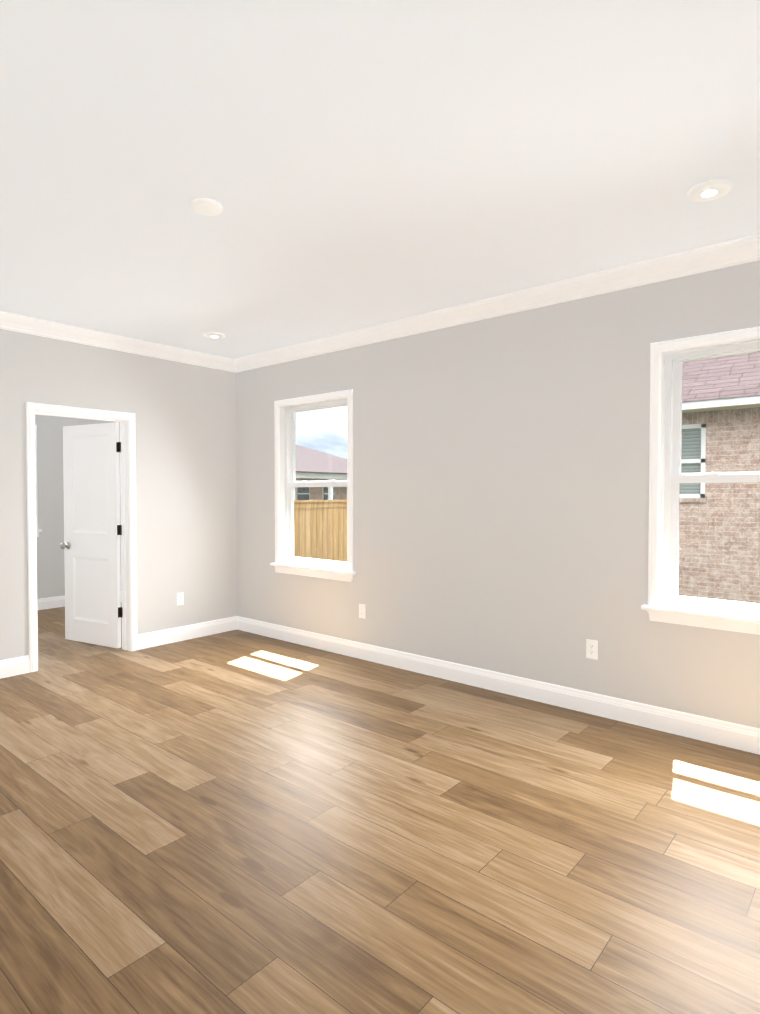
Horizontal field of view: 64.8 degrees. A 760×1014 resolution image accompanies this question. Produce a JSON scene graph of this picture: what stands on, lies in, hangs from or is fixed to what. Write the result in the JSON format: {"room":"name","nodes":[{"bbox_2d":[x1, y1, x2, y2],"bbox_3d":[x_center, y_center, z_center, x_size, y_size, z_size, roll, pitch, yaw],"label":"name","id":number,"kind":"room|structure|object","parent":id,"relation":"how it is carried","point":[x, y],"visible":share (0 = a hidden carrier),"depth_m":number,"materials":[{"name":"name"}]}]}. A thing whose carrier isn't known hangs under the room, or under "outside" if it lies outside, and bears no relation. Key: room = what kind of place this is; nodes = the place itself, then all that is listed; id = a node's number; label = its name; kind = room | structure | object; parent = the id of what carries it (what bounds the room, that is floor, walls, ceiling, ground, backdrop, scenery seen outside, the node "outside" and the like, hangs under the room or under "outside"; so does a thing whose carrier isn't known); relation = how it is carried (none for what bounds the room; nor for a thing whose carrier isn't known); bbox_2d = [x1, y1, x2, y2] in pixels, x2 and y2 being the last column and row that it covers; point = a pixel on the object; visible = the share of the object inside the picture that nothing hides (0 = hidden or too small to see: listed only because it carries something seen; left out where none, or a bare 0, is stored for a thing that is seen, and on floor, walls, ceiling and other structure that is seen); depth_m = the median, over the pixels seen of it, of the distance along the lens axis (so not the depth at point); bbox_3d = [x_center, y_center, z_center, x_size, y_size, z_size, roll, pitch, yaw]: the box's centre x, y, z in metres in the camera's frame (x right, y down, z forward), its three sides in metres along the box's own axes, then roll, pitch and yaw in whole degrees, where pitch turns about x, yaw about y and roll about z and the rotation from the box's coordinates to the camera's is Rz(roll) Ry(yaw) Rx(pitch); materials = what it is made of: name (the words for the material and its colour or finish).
{"room":"empty bedroom","nodes":[
{"label":"empty bedroom","id":0,"kind":"room"},
{"bbox_2d":[35,414,112,598],"bbox_3d":[-4.390,0.117,6.943,0.150,3.230,2.570,1,2,40],"label":"wall","id":1,"kind":"structure","parent":0,"point":[50,551],"depth_m":7.29,"materials":[{"name":"grey paint"}]},
{"bbox_2d":[35,425,41,536],"bbox_3d":[-4.453,-0.303,6.810,0.175,1.336,1.060,1,2,40],"label":"window","id":2,"kind":"structure","parent":1,"relation":"in","point":[38,531],"depth_m":7.14,"materials":[{"name":"white wood"}]},
{"bbox_2d":[37,596,64,609],"bbox_3d":[-4.286,1.174,6.962,0.014,0.135,2.400,1,2,40],"label":"baseboard","id":3,"kind":"structure","parent":1,"relation":"attached to","point":[50,602],"depth_m":7.27,"materials":[{"name":"white wood"}]},
{"bbox_2d":[0,329,236,659],"bbox_3d":[-2.873,-0.078,4.606,0.140,2.740,4.170,1,2,40],"label":"wall","id":4,"kind":"structure","parent":0,"point":[186,491],"depth_m":5.46,"materials":[{"name":"grey paint"}]},
{"bbox_2d":[0,655,29,678],"bbox_3d":[-3.401,1.240,3.892,0.014,0.135,2.055,1,2,40],"label":"baseboard","id":5,"kind":"structure","parent":4,"relation":"attached to","point":[10,667],"depth_m":4.58,"materials":[{"name":"white wood"}]},
{"bbox_2d":[26,402,136,671],"bbox_3d":[-2.505,0.231,5.034,0.162,2.105,0.880,1,2,40],"label":"door frame","id":6,"kind":"structure","parent":4,"relation":"attached to","point":[32,408],"depth_m":5.26,"materials":[{"name":"white wood"}]},
{"bbox_2d":[60,422,121,647],"bbox_3d":[-2.680,0.253,5.512,0.731,2.020,0.261,1,2,40],"label":"door leaf","id":7,"kind":"structure","parent":4,"relation":"in","point":[90,545],"depth_m":5.51,"materials":[{"name":"white wood"}]},
{"bbox_2d":[0,311,231,371],"bbox_3d":[-2.748,-1.393,4.550,0.088,0.108,3.870,1,2,40],"label":"crown molding","id":8,"kind":"structure","parent":4,"relation":"attached to","point":[8,321],"depth_m":5.06,"materials":[{"name":"white wood"}]},
{"bbox_2d":[177,592,183,605],"bbox_3d":[-1.890,0.870,5.673,0.009,0.118,0.072,1,2,40],"label":"electrical outlet","id":9,"kind":"object","parent":4,"relation":"attached to","point":[180,598],"visible":1,"depth_m":5.67,"materials":[{"name":"white plastic"}]},
{"bbox_2d":[137,616,236,649],"bbox_3d":[-1.829,1.200,5.749,0.014,0.135,1.050,1,2,40],"label":"baseboard","id":10,"kind":"structure","parent":4,"relation":"attached to","point":[162,637],"depth_m":5.71,"materials":[{"name":"white wood"}]},
{"bbox_2d":[0,603,759,1013],"bbox_3d":[-1.200,1.381,3.306,9.715,0.120,4.300,1,2,40],"label":"floor","id":11,"kind":"structure","parent":0,"point":[236,823],"depth_m":2.37,"materials":[{"name":"brown wood"}]},
{"bbox_2d":[0,0,759,358],"bbox_3d":[-1.201,-1.479,3.258,9.735,0.120,4.320,1,2,40],"label":"ceiling","id":12,"kind":"structure","parent":0,"point":[352,164],"depth_m":2.37,"materials":[{"name":"white paint"}]},
{"bbox_2d":[190,198,222,215],"bbox_3d":[-0.810,-1.399,2.799,0.146,0.019,0.146,1,2,40],"label":"smoke detector","id":13,"kind":"object","parent":12,"relation":"attached to","point":[206,206],"visible":1,"depth_m":2.78,"materials":[{"name":"white plastic"}]},
{"bbox_2d":[203,332,224,338],"bbox_3d":[-1.404,-1.449,5.074,0.180,0.018,0.180,1,2,40],"label":"recessed light","id":14,"kind":"object","parent":12,"relation":"in","point":[214,335],"visible":0.98,"depth_m":5.03,"materials":[{"name":"white plastic"}]},
{"bbox_2d":[686,179,732,201],"bbox_3d":[1.458,-1.397,2.654,0.180,0.018,0.180,1,2,40],"label":"recessed light","id":15,"kind":"object","parent":12,"relation":"in","point":[709,190],"visible":0.94,"depth_m":2.63,"materials":[{"name":"white plastic"}]},
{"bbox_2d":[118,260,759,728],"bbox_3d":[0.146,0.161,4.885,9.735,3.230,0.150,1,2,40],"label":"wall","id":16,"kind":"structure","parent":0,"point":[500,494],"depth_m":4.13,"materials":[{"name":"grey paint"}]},
{"bbox_2d":[270,389,355,581],"bbox_3d":[-0.585,-0.187,5.457,1.066,1.636,0.194,1,2,40],"label":"window","id":17,"kind":"structure","parent":16,"relation":"in","point":[285,413],"depth_m":5.60,"materials":[{"name":"white wood"}]},
{"bbox_2d":[359,604,365,618],"bbox_3d":[-0.152,0.878,5.049,0.072,0.118,0.009,1,2,40],"label":"electrical outlet","id":18,"kind":"object","parent":16,"relation":"attached to","point":[362,610],"visible":1,"depth_m":5.04,"materials":[{"name":"white plastic"}]},
{"bbox_2d":[232,233,759,372],"bbox_3d":[0.569,-1.388,4.338,5.425,0.108,0.088,1,2,40],"label":"crown molding","id":19,"kind":"structure","parent":16,"relation":"attached to","point":[742,250],"depth_m":3.94,"materials":[{"name":"white wood"}]},
{"bbox_2d":[237,616,759,754],"bbox_3d":[0.593,1.229,4.422,5.425,0.135,0.014,1,2,40],"label":"baseboard","id":20,"kind":"structure","parent":16,"relation":"attached to","point":[724,733],"depth_m":4.02,"materials":[{"name":"white wood"}]},
{"bbox_2d":[586,639,597,659],"bbox_3d":[1.339,0.900,3.788,0.072,0.118,0.009,1,2,40],"label":"electrical outlet","id":21,"kind":"object","parent":16,"relation":"attached to","point":[591,649],"visible":1,"depth_m":3.78,"materials":[{"name":"white plastic"}]},
{"bbox_2d":[641,326,759,634],"bbox_3d":[2.014,-0.140,3.258,1.066,1.636,0.194,1,2,40],"label":"window","id":22,"kind":"structure","parent":16,"relation":"in","point":[667,477],"depth_m":3.50,"materials":[{"name":"white wood"}]},
{"bbox_2d":[670,395,759,615],"bbox_3d":[10.692,0.099,9.063,21.185,3.175,9.445,1,2,40],"label":"house","id":23,"kind":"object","parent":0,"point":[695,518],"depth_m":8.43,"materials":[{"name":"beige brick"}]},
{"bbox_2d":[682,352,759,401],"bbox_3d":[11.233,-3.223,9.650,21.210,3.472,11.200,1,2,40],"label":"roof","id":24,"kind":"structure","parent":23,"relation":"on","point":[732,360],"depth_m":8.54,"materials":[{"name":"pink"}]},
{"label":"outside","id":25,"kind":"structure","parent":0,"visible":0},
{"bbox_3d":[-3.231,1.392,27.329,150.000,0.200,150.000,1,2,40],"label":"ground","id":26,"kind":"structure","parent":25,"visible":0},
{"bbox_2d":[294,472,346,499],"bbox_3d":[-7.532,-0.569,40.783,12.000,3.140,12.640,1,2,40],"label":"house","id":27,"kind":"structure","parent":26,"relation":"on","point":[327,490],"depth_m":38.42,"materials":[{"name":"beige brick"}]},
{"bbox_2d":[296,445,346,473],"bbox_3d":[-9.294,-3.549,42.119,17.300,2.660,13.300,1,2,40],"label":"roof","id":28,"kind":"structure","parent":27,"relation":"on","point":[314,460],"depth_m":38.11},
{"bbox_2d":[294,500,346,568],"bbox_3d":[-1.697,0.771,10.332,0.158,1.775,5.500,1,2,40],"label":"fence","id":29,"kind":"object","parent":26,"relation":"on","point":[332,527],"depth_m":11.00,"materials":[{"name":"brown wood"}]}
]}

